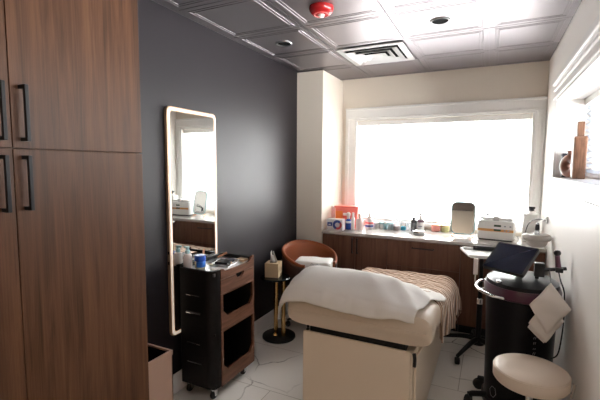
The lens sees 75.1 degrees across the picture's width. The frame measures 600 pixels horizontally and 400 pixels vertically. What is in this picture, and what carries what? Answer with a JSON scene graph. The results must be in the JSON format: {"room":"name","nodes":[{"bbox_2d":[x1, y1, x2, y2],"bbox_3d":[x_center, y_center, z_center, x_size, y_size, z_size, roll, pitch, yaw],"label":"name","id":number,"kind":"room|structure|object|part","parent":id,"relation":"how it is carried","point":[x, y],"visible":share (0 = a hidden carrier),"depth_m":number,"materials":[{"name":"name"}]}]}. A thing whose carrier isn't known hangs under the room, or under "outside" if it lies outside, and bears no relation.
{"room":"beauty treatment room","nodes":[
{"label":"beauty treatment room","id":0,"kind":"room"},
{"bbox_2d":[137,0,299,373],"bbox_3d":[-1.127,0.045,2.259,0.120,2.700,6.440,3,6,26],"label":"wall","id":1,"kind":"structure","parent":0,"point":[184,63],"depth_m":3.16,"materials":[{"name":"black paint"}]},
{"bbox_2d":[164,106,216,335],"bbox_3d":[-0.772,0.143,2.825,0.029,1.560,0.508,3,6,26],"label":"wall mirror","id":2,"kind":"object","parent":1,"relation":"attached to","point":[190,135],"visible":0.72,"depth_m":2.73,"materials":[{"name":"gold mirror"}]},
{"bbox_2d":[173,302,287,394],"bbox_3d":[-0.622,1.245,3.258,0.015,0.140,2.650,3,6,26],"label":"baseboard","id":3,"kind":"structure","parent":1,"relation":"attached to","point":[265,321],"depth_m":3.70,"materials":[{"name":"white paint"}]},
{"bbox_2d":[296,70,342,243],"bbox_3d":[0.236,-0.099,4.549,0.305,2.600,0.620,3,6,26],"label":"column","id":4,"kind":"structure","parent":1,"relation":"attached to","point":[319,93],"depth_m":4.26,"materials":[{"name":"beige paint"}]},
{"bbox_2d":[173,313,484,399],"bbox_3d":[0.104,1.500,1.776,2.840,0.100,6.440,3,6,26],"label":"floor","id":5,"kind":"structure","parent":0,"point":[275,372],"depth_m":3.00,"materials":[{"name":"tile"}]},
{"bbox_2d":[0,0,148,399],"bbox_3d":[-1.149,0.180,1.372,0.626,2.588,1.015,3,6,26],"label":"tall cabinet","id":6,"kind":"object","parent":5,"relation":"on","point":[73,305],"visible":1,"depth_m":1.40,"materials":[{"name":"brown wood"}]},
{"bbox_3d":[-0.898,-0.269,1.171,0.038,0.176,0.012,3,6,26],"label":"handle","id":7,"kind":"part","parent":6,"relation":"part of","materials":[{"name":"black metal"}]},
{"bbox_3d":[-1.018,-0.609,0.957,0.020,0.934,0.504,3,6,26],"label":"door","id":8,"kind":"part","parent":6,"relation":"part of","materials":[{"name":"brown wood"}]},
{"bbox_3d":[-0.899,-0.049,1.190,0.038,0.175,0.012,3,6,26],"label":"handle","id":9,"kind":"part","parent":6,"relation":"part of","materials":[{"name":"black metal"}]},
{"bbox_3d":[-1.025,0.627,1.066,0.020,1.542,0.504,3,6,26],"label":"door","id":10,"kind":"part","parent":6,"relation":"part of","materials":[{"name":"brown wood"}]},
{"bbox_3d":[-0.869,-0.274,1.230,0.038,0.176,0.012,3,6,26],"label":"handle","id":11,"kind":"part","parent":6,"relation":"part of","materials":[{"name":"black metal"}]},
{"bbox_3d":[-0.870,-0.054,1.249,0.038,0.175,0.012,3,6,26],"label":"handle","id":12,"kind":"part","parent":6,"relation":"part of","materials":[{"name":"black metal"}]},
{"bbox_3d":[-0.794,-0.648,1.411,0.020,0.934,0.503,3,6,26],"label":"door","id":13,"kind":"part","parent":6,"relation":"part of","materials":[{"name":"brown wood"}]},
{"bbox_3d":[-0.801,0.589,1.520,0.020,1.542,0.503,3,6,26],"label":"door","id":14,"kind":"part","parent":6,"relation":"part of","materials":[{"name":"brown wood"}]},
{"bbox_2d":[148,343,172,399],"bbox_3d":[-0.900,1.115,2.093,0.331,0.600,0.276,3,6,26],"label":"waste bin","id":15,"kind":"object","parent":5,"relation":"on","point":[160,364],"visible":0.28,"depth_m":2.07,"materials":[{"name":"beige metal"}]},
{"bbox_2d":[180,252,253,398],"bbox_3d":[-0.600,0.888,2.853,0.309,0.922,0.491,3,6,26],"label":"trolley","id":16,"kind":"object","parent":5,"relation":"on","point":[217,306],"visible":1,"depth_m":2.67,"materials":[{"name":"black wood"}]},
{"bbox_2d":[183,246,191,267],"bbox_3d":[-0.779,0.397,2.704,0.060,0.154,0.060,3,6,26],"label":"lotion bottle","id":17,"kind":"object","parent":16,"relation":"on","point":[187,257],"visible":0.91,"depth_m":2.69,"materials":[{"name":"white plastic"}]},
{"bbox_2d":[194,254,205,268],"bbox_3d":[-0.693,0.427,2.709,0.077,0.093,0.077,3,6,26],"label":"jar","id":18,"kind":"object","parent":16,"relation":"on","point":[200,259],"visible":0.98,"depth_m":2.68,"materials":[{"name":"blue plastic"}]},
{"bbox_3d":[-0.693,0.400,2.707,0.077,0.039,0.077,3,6,26],"label":"lid","id":19,"kind":"part","parent":18,"relation":"part of","materials":[{"name":"blue plastic"}]},
{"bbox_3d":[-0.692,0.870,2.654,0.310,0.813,0.065,2,5,15],"label":"panel","id":20,"kind":"part","parent":16,"relation":"part of","materials":[{"name":"black wood"}]},
{"bbox_3d":[-0.722,0.841,2.927,0.020,0.822,0.460,3,6,26],"label":"panel","id":21,"kind":"part","parent":16,"relation":"part of","materials":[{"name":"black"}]},
{"bbox_2d":[210,267,228,270],"bbox_3d":[-0.553,0.474,2.678,0.100,0.006,0.090,3,6,26],"label":"paper towel","id":22,"kind":"object","parent":16,"relation":"on","point":[215,268],"visible":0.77,"depth_m":2.69,"materials":[{"name":"white paper"}]},
{"bbox_2d":[192,255,253,279],"bbox_3d":[-0.581,0.472,2.826,0.289,0.087,0.459,3,6,26],"label":"drawer","id":23,"kind":"object","parent":16,"relation":"on","point":[238,268],"depth_m":2.74,"materials":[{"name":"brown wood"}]},
{"bbox_2d":[207,258,240,267],"bbox_3d":[-0.549,0.454,2.830,0.170,0.021,0.189,2,5,17],"label":"tray","id":24,"kind":"object","parent":16,"relation":"on","point":[235,260],"visible":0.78,"depth_m":2.78,"materials":[{"name":"silver metal"}]},
{"bbox_2d":[215,258,233,264],"bbox_3d":[-0.546,0.449,2.834,0.104,0.018,0.110,2,5,17],"label":"case","id":25,"kind":"object","parent":24,"relation":"in","point":[221,261],"visible":0.91,"depth_m":2.80,"materials":[{"name":"black plastic"}]},
{"bbox_2d":[214,350,242,389],"bbox_3d":[-0.596,1.243,2.888,0.275,0.030,0.439,3,6,26],"label":"shelf","id":26,"kind":"object","parent":16,"relation":"attached to","point":[230,356],"depth_m":2.89,"materials":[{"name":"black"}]},
{"bbox_2d":[214,307,250,336],"bbox_3d":[-0.594,0.884,2.857,0.275,0.020,0.439,3,6,26],"label":"shelf","id":27,"kind":"object","parent":16,"relation":"attached to","point":[219,333],"depth_m":2.82,"materials":[{"name":"brown wood"}]},
{"bbox_3d":[-0.494,0.831,3.059,0.273,0.822,0.020,3,6,26],"label":"panel","id":28,"kind":"part","parent":16,"relation":"part of","materials":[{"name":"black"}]},
{"bbox_3d":[-0.448,0.570,2.797,0.016,0.097,0.401,3,6,26],"label":"drawer","id":29,"kind":"part","parent":16,"relation":"part of","materials":[{"name":"brown wood"}]},
{"bbox_2d":[221,312,253,386],"bbox_3d":[-0.450,1.072,2.843,0.016,0.390,0.405,3,6,26],"label":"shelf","id":30,"kind":"object","parent":16,"relation":"attached to","point":[229,373],"depth_m":2.83,"materials":[{"name":"brown wood"}]},
{"bbox_2d":[221,279,253,330],"bbox_3d":[-0.448,0.748,2.814,0.016,0.254,0.405,3,6,26],"label":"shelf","id":31,"kind":"object","parent":16,"relation":"attached to","point":[233,318],"depth_m":2.81,"materials":[{"name":"brown wood"}]},
{"bbox_2d":[236,257,247,261],"bbox_3d":[-0.441,0.448,2.939,0.070,0.014,0.070,3,6,26],"label":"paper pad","id":32,"kind":"object","parent":16,"relation":"on","point":[241,258],"visible":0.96,"depth_m":2.94,"materials":[{"name":"beige paper"}]},
{"bbox_2d":[261,273,294,343],"bbox_3d":[-0.199,0.994,3.632,0.316,0.580,0.311,3,6,26],"label":"side table","id":33,"kind":"object","parent":5,"relation":"on","point":[276,335],"visible":0.86,"depth_m":3.60,"materials":[{"name":"black metal"}]},
{"bbox_2d":[265,250,281,277],"bbox_3d":[-0.245,0.585,3.603,0.130,0.238,0.130,1,5,12],"label":"tissue box","id":34,"kind":"object","parent":33,"relation":"on","point":[273,268],"visible":1,"depth_m":3.55,"materials":[{"name":"beige cardboard"}]},
{"bbox_3d":[-0.225,0.985,3.661,0.040,0.538,0.039,3,6,26],"label":"leg","id":35,"kind":"part","parent":33,"relation":"part of","materials":[{"name":"gold metal"}]},
{"bbox_3d":[-0.153,0.991,3.598,0.040,0.538,0.039,3,6,26],"label":"leg","id":36,"kind":"part","parent":33,"relation":"part of","materials":[{"name":"gold metal"}]},
{"bbox_2d":[282,239,337,329],"bbox_3d":[0.094,0.847,3.925,0.561,0.823,0.550,3,6,26],"label":"tub chair","id":37,"kind":"object","parent":5,"relation":"on","point":[292,250],"visible":0.51,"depth_m":4.04,"materials":[{"name":"brown leather"}]},
{"bbox_3d":[0.083,0.638,3.932,0.537,0.380,0.483,-2,6,-25],"label":"backrest","id":38,"kind":"part","parent":37,"relation":"part of","materials":[{"name":"brown leather"}]},
{"bbox_2d":[295,256,332,267],"bbox_3d":[0.137,0.685,3.764,0.346,0.235,0.246,1,5,12],"label":"folded towel","id":39,"kind":"object","parent":37,"relation":"on","point":[308,261],"visible":0.34,"depth_m":3.69,"materials":[{"name":"white fabric"}]},
{"bbox_2d":[323,233,387,270],"bbox_3d":[0.686,0.787,4.394,0.710,0.868,0.632,3,6,26],"label":"base cabinet","id":40,"kind":"object","parent":5,"relation":"on","point":[353,252],"visible":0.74,"depth_m":4.09,"materials":[{"name":"brown wood"}]},
{"bbox_3d":[0.415,0.754,4.220,0.371,0.757,0.020,3,6,26],"label":"door","id":41,"kind":"part","parent":40,"relation":"part of","materials":[{"name":"brown wood"}]},
{"bbox_3d":[0.734,0.770,4.065,0.333,0.757,0.020,3,6,26],"label":"door","id":42,"kind":"part","parent":40,"relation":"part of","materials":[{"name":"brown wood"}]},
{"bbox_2d":[322,225,546,252],"bbox_3d":[1.305,0.367,4.059,2.081,0.030,0.620,3,6,26],"label":"countertop","id":43,"kind":"structure","parent":40,"relation":"on","point":[430,236],"depth_m":3.90,"materials":[{"name":"stone"}]},
{"bbox_2d":[327,218,344,230],"bbox_3d":[0.393,0.266,4.277,0.180,0.122,0.104,2,5,23],"label":"glove box","id":44,"kind":"object","parent":43,"relation":"on","point":[338,224],"visible":1,"depth_m":4.23,"materials":[{"name":"white cardboard"}]},
{"bbox_2d":[343,212,350,229],"bbox_3d":[0.523,0.228,4.329,0.092,0.191,0.063,3,6,26],"label":"spray bottle","id":45,"kind":"object","parent":43,"relation":"on","point":[348,220],"visible":0.99,"depth_m":4.30,"materials":[{"name":"blue plastic"}]},
{"bbox_2d":[334,205,361,227],"bbox_3d":[0.549,0.188,4.464,0.288,0.246,0.140,3,6,26],"label":"sharps container","id":46,"kind":"object","parent":43,"relation":"on","point":[340,209],"visible":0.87,"depth_m":4.41,"materials":[{"name":"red plastic"}]},
{"bbox_3d":[0.550,0.076,4.454,0.288,0.021,0.140,3,6,26],"label":"lid","id":47,"kind":"part","parent":46,"relation":"part of","materials":[{"name":"red plastic"}]},
{"bbox_2d":[351,212,354,229],"bbox_3d":[0.583,0.232,4.283,0.038,0.191,0.038,3,6,26],"label":"bottle","id":48,"kind":"object","parent":43,"relation":"on","point":[352,218],"visible":1,"depth_m":4.27,"materials":[{"name":"white plastic"}]},
{"bbox_2d":[356,214,362,230],"bbox_3d":[0.652,0.240,4.266,0.082,0.179,0.082,3,6,26],"label":"bottle","id":49,"kind":"object","parent":43,"relation":"on","point":[359,221],"visible":1,"depth_m":4.24,"materials":[{"name":"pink plastic"}]},
{"bbox_2d":[365,205,373,229],"bbox_3d":[0.773,0.187,4.337,0.093,0.273,0.092,3,6,26],"label":"bottle","id":50,"kind":"object","parent":43,"relation":"on","point":[369,222],"visible":1,"depth_m":4.31,"materials":[{"name":"white plastic"}]},
{"bbox_2d":[373,222,378,228],"bbox_3d":[0.855,0.285,4.389,0.063,0.070,0.062,3,6,26],"label":"jar","id":51,"kind":"object","parent":43,"relation":"on","point":[376,224],"visible":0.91,"depth_m":4.36,"materials":[{"name":"white plastic"}]},
{"bbox_2d":[379,221,383,228],"bbox_3d":[0.913,0.283,4.371,0.057,0.078,0.056,3,6,26],"label":"jar","id":52,"kind":"object","parent":43,"relation":"on","point":[381,223],"visible":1,"depth_m":4.35,"materials":[{"name":"white plastic"}]},
{"bbox_2d":[386,222,394,229],"bbox_3d":[1.003,0.286,4.327,0.078,0.080,0.078,3,6,26],"label":"glass jar","id":53,"kind":"object","parent":43,"relation":"on","point":[390,227],"visible":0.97,"depth_m":4.31,"materials":[{"name":"teal glass"}]},
{"bbox_2d":[393,213,399,229],"bbox_3d":[1.065,0.239,4.287,0.079,0.182,0.079,-1,5,-19],"label":"pump bottle","id":54,"kind":"object","parent":43,"relation":"on","point":[395,227],"visible":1,"depth_m":4.29,"materials":[{"name":"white plastic"}]},
{"bbox_2d":[411,217,416,230],"bbox_3d":[1.231,0.260,4.222,0.062,0.153,0.064,3,6,26],"label":"bottle","id":55,"kind":"object","parent":43,"relation":"on","point":[413,221],"visible":0.93,"depth_m":4.20,"materials":[{"name":"grey"}]},
{"bbox_2d":[412,230,424,234],"bbox_3d":[1.217,0.332,4.002,0.128,0.048,0.090,3,6,26],"label":"dish","id":56,"kind":"object","parent":43,"relation":"on","point":[415,232],"visible":1,"depth_m":3.97,"materials":[{"name":"white ceramic"}]},
{"bbox_3d":[1.217,0.320,4.001,0.126,0.024,0.088,3,6,26],"label":"lid","id":57,"kind":"part","parent":56,"relation":"part of","materials":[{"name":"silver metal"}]},
{"bbox_2d":[417,213,424,230],"bbox_3d":[1.307,0.238,4.223,0.090,0.198,0.076,3,6,26],"label":"bottle","id":58,"kind":"object","parent":43,"relation":"on","point":[420,222],"visible":0.92,"depth_m":4.20,"materials":[{"name":"white plastic"}]},
{"bbox_2d":[431,222,439,231],"bbox_3d":[1.469,0.288,4.221,0.092,0.101,0.092,3,6,26],"label":"candle jar","id":59,"kind":"object","parent":43,"relation":"on","point":[435,227],"visible":1,"depth_m":4.19,"materials":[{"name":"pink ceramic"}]},
{"bbox_2d":[441,223,449,232],"bbox_3d":[1.554,0.292,4.179,0.092,0.101,0.092,3,6,26],"label":"candle jar","id":60,"kind":"object","parent":43,"relation":"on","point":[444,227],"visible":1,"depth_m":4.14,"materials":[{"name":"beige glass"}]},
{"bbox_2d":[450,201,475,237],"bbox_3d":[1.642,0.190,3.926,0.230,0.348,0.143,3,6,26],"label":"vanity mirror","id":61,"kind":"object","parent":43,"relation":"on","point":[463,214],"visible":1,"depth_m":3.89,"materials":[{"name":"white plastic"}]},
{"bbox_2d":[477,213,515,241],"bbox_3d":[1.916,0.262,3.794,0.305,0.232,0.265,4,6,33],"label":"sterilizer","id":62,"kind":"object","parent":43,"relation":"on","point":[490,227],"visible":1,"depth_m":3.69,"materials":[{"name":"white plastic"}]},
{"bbox_3d":[1.920,0.170,3.792,0.275,0.020,0.230,4,6,33],"label":"lid","id":63,"kind":"part","parent":62,"relation":"part of","materials":[{"name":"white plastic"}]},
{"bbox_2d":[521,206,539,240],"bbox_3d":[2.202,0.225,3.720,0.140,0.323,0.120,3,6,26],"label":"bottle","id":64,"kind":"object","parent":43,"relation":"on","point":[527,217],"visible":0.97,"depth_m":3.68,"materials":[{"name":"white plastic"}]},
{"bbox_2d":[288,296,453,399],"bbox_3d":[0.638,0.934,2.915,0.860,0.834,1.606,3,6,26],"label":"bed","id":65,"kind":"object","parent":5,"relation":"on","point":[346,356],"visible":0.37,"depth_m":2.23,"materials":[{"name":"beige leather"}]},
{"bbox_3d":[0.308,1.099,2.266,0.642,0.591,0.021,3,6,26],"label":"panel","id":66,"kind":"part","parent":65,"relation":"part of","materials":[{"name":"beige plastic"}]},
{"bbox_3d":[0.518,0.764,2.653,0.570,0.047,0.915,3,6,26],"label":"lift frame","id":67,"kind":"part","parent":65,"relation":"part of","materials":[{"name":"black metal"}]},
{"bbox_2d":[278,265,445,323],"bbox_3d":[0.455,0.592,2.538,0.904,0.339,0.873,3,6,26],"label":"sheet","id":68,"kind":"object","parent":65,"relation":"on","point":[365,294],"visible":1,"depth_m":2.22,"materials":[{"name":"white fabric"}]},
{"bbox_2d":[288,296,453,346],"bbox_3d":[0.640,0.714,2.898,0.860,0.394,1.600,3,6,26],"label":"mattress","id":69,"kind":"object","parent":65,"relation":"on","point":[328,328],"depth_m":2.19,"materials":[{"name":"beige leather"}]},
{"bbox_2d":[361,267,460,342],"bbox_3d":[0.778,0.814,3.053,0.842,0.769,1.263,3,6,26],"label":"knit throw","id":70,"kind":"object","parent":65,"relation":"on","point":[444,285],"visible":0.65,"depth_m":3.13,"materials":[{"name":"beige fabric"}]},
{"bbox_3d":[0.611,0.853,2.083,0.021,0.071,0.034,1,5,4],"label":"release lever","id":71,"kind":"part","parent":65,"relation":"part of","materials":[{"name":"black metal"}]},
{"bbox_3d":[0.928,1.074,2.765,0.014,0.505,1.340,3,6,26],"label":"panel","id":72,"kind":"part","parent":65,"relation":"part of","materials":[{"name":"beige plastic"}]},
{"bbox_2d":[387,239,460,331],"bbox_3d":[1.315,0.817,4.087,0.688,0.868,0.632,3,6,26],"label":"base cabinet","id":73,"kind":"object","parent":5,"relation":"on","point":[402,255],"visible":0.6,"depth_m":3.80,"materials":[{"name":"brown wood"}]},
{"bbox_3d":[1.189,0.475,3.785,0.207,0.011,0.034,3,6,26],"label":"handle","id":74,"kind":"part","parent":73,"relation":"part of","materials":[{"name":"black metal"}]},
{"bbox_3d":[1.195,0.919,3.850,0.685,0.502,0.020,3,6,26],"label":"drawer","id":75,"kind":"part","parent":73,"relation":"part of","materials":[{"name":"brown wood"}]},
{"bbox_3d":[1.197,0.541,3.817,0.685,0.252,0.020,3,6,26],"label":"drawer","id":76,"kind":"part","parent":73,"relation":"part of","materials":[{"name":"brown wood"}]},
{"bbox_2d":[443,245,494,364],"bbox_3d":[1.489,0.865,3.338,0.639,0.905,0.620,3,6,26],"label":"tray stand","id":77,"kind":"object","parent":5,"relation":"on","point":[480,252],"visible":0.53,"depth_m":3.33,"materials":[{"name":"black metal"}]},
{"bbox_3d":[1.397,1.211,3.463,0.340,0.085,0.048,4,6,33],"label":"leg","id":78,"kind":"part","parent":77,"relation":"part of","materials":[{"name":"black metal"}]},
{"bbox_3d":[1.407,1.228,3.266,0.340,0.085,0.048,-4,6,-39],"label":"leg","id":79,"kind":"part","parent":77,"relation":"part of","materials":[{"name":"black metal"}]},
{"bbox_2d":[460,245,494,258],"bbox_3d":[1.546,0.439,3.295,0.375,0.047,0.387,3,6,26],"label":"tray","id":80,"kind":"object","parent":77,"relation":"on","point":[480,252],"depth_m":3.38,"materials":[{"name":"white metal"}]},
{"bbox_3d":[1.598,1.234,3.215,0.048,0.085,0.340,-2,5,-21],"label":"leg","id":81,"kind":"part","parent":77,"relation":"part of","materials":[{"name":"black metal"}]},
{"bbox_2d":[458,245,545,335],"bbox_3d":[1.930,0.847,3.786,0.678,0.868,0.632,3,6,26],"label":"base cabinet","id":82,"kind":"object","parent":5,"relation":"on","point":[468,292],"visible":0.16,"depth_m":3.64,"materials":[{"name":"brown wood"}]},
{"bbox_3d":[1.659,0.815,3.613,0.337,0.757,0.020,3,6,26],"label":"door","id":83,"kind":"part","parent":82,"relation":"part of","materials":[{"name":"brown wood"}]},
{"bbox_3d":[1.963,0.830,3.464,0.335,0.757,0.020,3,6,26],"label":"door","id":84,"kind":"part","parent":82,"relation":"part of","materials":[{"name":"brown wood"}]},
{"bbox_2d":[463,242,566,399],"bbox_3d":[1.379,0.833,2.560,0.572,1.106,0.483,0,5,-2],"label":"machine","id":85,"kind":"object","parent":5,"relation":"on","point":[510,288],"visible":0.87,"depth_m":2.41,"materials":[{"name":"black plastic"}]},
{"bbox_3d":[1.204,1.298,2.610,0.165,0.045,0.038,1,5,2],"label":"leg","id":86,"kind":"part","parent":85,"relation":"part of","materials":[{"name":"black metal"}]},
{"bbox_3d":[1.321,1.284,2.773,0.038,0.045,0.116,-3,6,-34],"label":"leg","id":87,"kind":"part","parent":85,"relation":"part of","materials":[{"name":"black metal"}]},
{"bbox_3d":[1.248,0.586,2.590,0.163,0.032,0.373,2,5,21],"label":"grab rail","id":88,"kind":"part","parent":85,"relation":"part of","materials":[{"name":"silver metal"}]},
{"bbox_3d":[1.307,0.358,2.428,0.166,0.131,0.242,-3,6,-32],"label":"screen glass","id":89,"kind":"part","parent":85,"relation":"part of","materials":[{"name":"black glass"}]},
{"bbox_2d":[528,270,570,342],"bbox_3d":[1.470,0.635,2.317,0.204,0.395,0.236,3,6,26],"label":"papers","id":90,"kind":"object","parent":85,"relation":"hanging from","point":[549,308],"visible":1,"depth_m":2.23,"materials":[{"name":"white paper"}]},
{"bbox_3d":[1.548,0.460,2.412,0.164,0.116,0.051,3,6,26],"label":"arm","id":91,"kind":"part","parent":85,"relation":"part of","materials":[{"name":"black plastic"}]},
{"bbox_2d":[551,250,564,358],"bbox_3d":[1.575,0.646,2.384,0.071,0.678,0.086,3,6,26],"label":"wand","id":92,"kind":"object","parent":85,"relation":"attached to","point":[557,253],"visible":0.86,"depth_m":2.37,"materials":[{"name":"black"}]},
{"bbox_2d":[493,353,576,399],"bbox_3d":[1.235,1.155,2.124,0.374,0.538,0.392,-3,6,-31],"label":"stool","id":93,"kind":"object","parent":5,"relation":"on","point":[530,376],"visible":1,"depth_m":2.01,"materials":[{"name":"beige leather"}]},
{"bbox_2d":[152,0,581,79],"bbox_3d":[0.141,-1.191,1.528,2.790,0.094,6.340,3,6,26],"label":"ceiling","id":94,"kind":"structure","parent":0,"point":[478,33],"depth_m":2.89,"materials":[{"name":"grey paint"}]},
{"bbox_2d":[276,41,291,46],"bbox_3d":[-0.131,-1.294,3.230,0.134,0.010,0.134,3,6,26],"label":"recessed light","id":95,"kind":"object","parent":94,"relation":"in","point":[279,43],"visible":1,"depth_m":3.23,"materials":[{"name":"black metal"}]},
{"bbox_2d":[309,2,333,17],"bbox_3d":[0.136,-1.197,2.486,0.160,0.065,0.160,3,6,26],"label":"detector","id":96,"kind":"object","parent":94,"relation":"attached to","point":[318,9],"visible":1,"depth_m":2.44,"materials":[{"name":"red plastic"}]},
{"bbox_2d":[336,41,414,65],"bbox_3d":[0.694,-1.306,3.521,0.570,0.036,0.570,3,6,26],"label":"ceiling vent","id":97,"kind":"object","parent":94,"relation":"in","point":[395,51],"visible":1,"depth_m":3.48,"materials":[{"name":"white metal"}]},
{"bbox_3d":[0.694,-1.297,3.522,0.200,0.019,0.200,3,6,26],"label":"plate","id":98,"kind":"part","parent":97,"relation":"part of","materials":[{"name":"grey metal"}]},
{"bbox_2d":[430,17,449,24],"bbox_3d":[0.973,-1.241,2.707,0.134,0.010,0.134,3,6,26],"label":"recessed light","id":99,"kind":"object","parent":94,"relation":"in","point":[440,20],"visible":1,"depth_m":2.70,"materials":[{"name":"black metal"}]},
{"bbox_2d":[342,61,549,235],"bbox_3d":[1.514,-0.128,4.386,2.740,2.700,0.220,3,6,26],"label":"wall","id":100,"kind":"structure","parent":0,"point":[521,80],"depth_m":4.16,"materials":[{"name":"beige paint"}]},
{"bbox_2d":[345,96,547,213],"bbox_3d":[1.458,-0.354,4.252,2.038,1.374,0.035,3,6,26],"label":"trim","id":101,"kind":"structure","parent":100,"relation":"attached to","point":[537,106],"depth_m":4.07,"materials":[{"name":"white paint"}]},
{"bbox_2d":[362,119,531,232],"bbox_3d":[1.520,-0.306,4.351,1.785,1.191,0.250,3,6,26],"label":"window","id":102,"kind":"structure","parent":100,"relation":"in","point":[374,220],"depth_m":4.30,"materials":[{"name":"white paint"}]},
{"bbox_2d":[358,114,531,228],"bbox_3d":[1.499,-0.319,4.308,1.775,1.154,0.055,3,6,26],"label":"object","id":103,"kind":"structure","parent":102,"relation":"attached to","point":[408,167],"depth_m":4.27,"materials":[{"name":"white paint"}]},
{"bbox_3d":[0.913,-0.329,4.572,0.008,1.091,0.002,3,6,26],"label":"ladder cord","id":104,"kind":"part","parent":103,"relation":"part of","materials":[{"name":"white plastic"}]},
{"bbox_3d":[1.209,-0.314,4.427,0.008,1.091,0.002,3,6,26],"label":"ladder cord","id":105,"kind":"part","parent":103,"relation":"part of","materials":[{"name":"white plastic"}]},
{"bbox_3d":[1.487,-0.301,4.291,0.008,1.091,0.002,3,6,26],"label":"ladder cord","id":106,"kind":"part","parent":103,"relation":"part of","materials":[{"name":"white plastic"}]},
{"bbox_3d":[1.496,0.246,4.358,1.761,0.020,0.040,3,6,26],"label":"rail","id":107,"kind":"part","parent":103,"relation":"part of","materials":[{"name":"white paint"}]},
{"bbox_3d":[1.810,-0.285,4.133,0.008,1.091,0.002,3,6,26],"label":"ladder cord","id":108,"kind":"part","parent":103,"relation":"part of","materials":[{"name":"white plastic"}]},
{"bbox_3d":[2.080,-0.272,4.002,0.008,1.091,0.002,3,6,26],"label":"ladder cord","id":109,"kind":"part","parent":103,"relation":"part of","materials":[{"name":"white fabric"}]},
{"bbox_2d":[473,258,483,288],"bbox_3d":[1.437,0.591,3.100,0.062,0.243,0.159,-2,5,-22],"label":"probe","id":110,"kind":"object","parent":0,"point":[475,266],"visible":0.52,"depth_m":3.12,"materials":[{"name":"white plastic"}]},
{"bbox_3d":[1.411,0.533,3.130,0.034,0.133,0.030,3,6,26],"label":"handle","id":111,"kind":"part","parent":110,"relation":"part of","materials":[{"name":"white plastic"}]},
{"bbox_2d":[539,0,599,399],"bbox_3d":[1.152,0.169,1.006,0.300,2.700,6.190,3,6,26],"label":"wall","id":112,"kind":"structure","parent":0,"point":[573,227],"depth_m":2.33,"materials":[{"name":"white paint"}]},
{"bbox_2d":[522,216,551,247],"bbox_3d":[1.949,0.259,3.226,0.206,0.216,0.452,3,6,26],"label":"sink","id":113,"kind":"object","parent":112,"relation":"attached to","point":[544,241],"visible":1,"depth_m":3.14,"materials":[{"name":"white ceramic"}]},
{"bbox_3d":[1.893,0.347,3.122,0.160,0.059,0.160,3,6,26],"label":"lamp shade","id":114,"kind":"part","parent":113,"relation":"part of","materials":[{"name":"plastic"}]},
{"bbox_2d":[548,13,599,210],"bbox_3d":[1.412,-0.414,1.874,0.045,0.890,2.900,3,6,26],"label":"trim","id":115,"kind":"structure","parent":112,"relation":"attached to","point":[586,54],"depth_m":2.26,"materials":[{"name":"white paint"}]},
{"bbox_2d":[551,137,599,191],"bbox_3d":[1.553,-0.356,1.809,0.330,0.621,2.660,3,6,26],"label":"window","id":116,"kind":"structure","parent":112,"relation":"in","point":[588,183],"depth_m":2.34,"materials":[{"name":"white paint"}]},
{"bbox_2d":[559,150,571,177],"bbox_3d":[1.955,-0.258,2.817,0.068,0.196,0.172,0,5,-7],"label":"ring vase","id":117,"kind":"object","parent":116,"relation":"on","point":[564,166],"visible":0.48,"depth_m":2.83,"materials":[{"name":"brown ceramic"}]},
{"bbox_2d":[560,153,570,177],"bbox_3d":[2.049,-0.266,2.998,0.071,0.185,0.066,3,6,26],"label":"box","id":118,"kind":"object","parent":116,"relation":"on","point":[562,154],"visible":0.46,"depth_m":2.98,"materials":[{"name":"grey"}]},
{"bbox_2d":[570,121,587,178],"bbox_3d":[1.891,-0.336,2.640,0.076,0.385,0.080,3,6,26],"label":"bottle","id":119,"kind":"object","parent":116,"relation":"on","point":[579,142],"visible":1,"depth_m":2.61,"materials":[{"name":"brown wood"}]},
{"bbox_2d":[585,89,599,178],"bbox_3d":[1.600,-0.368,1.785,0.055,0.589,2.640,3,6,26],"label":"window blind","id":120,"kind":"object","parent":116,"relation":"attached to","point":[593,100],"visible":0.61,"depth_m":2.76,"materials":[{"name":"white paint"}]},
{"bbox_3d":[1.599,-0.084,1.810,0.040,0.018,2.630,3,6,26],"label":"rail","id":121,"kind":"part","parent":120,"relation":"part of","materials":[{"name":"white paint"}]}
]}

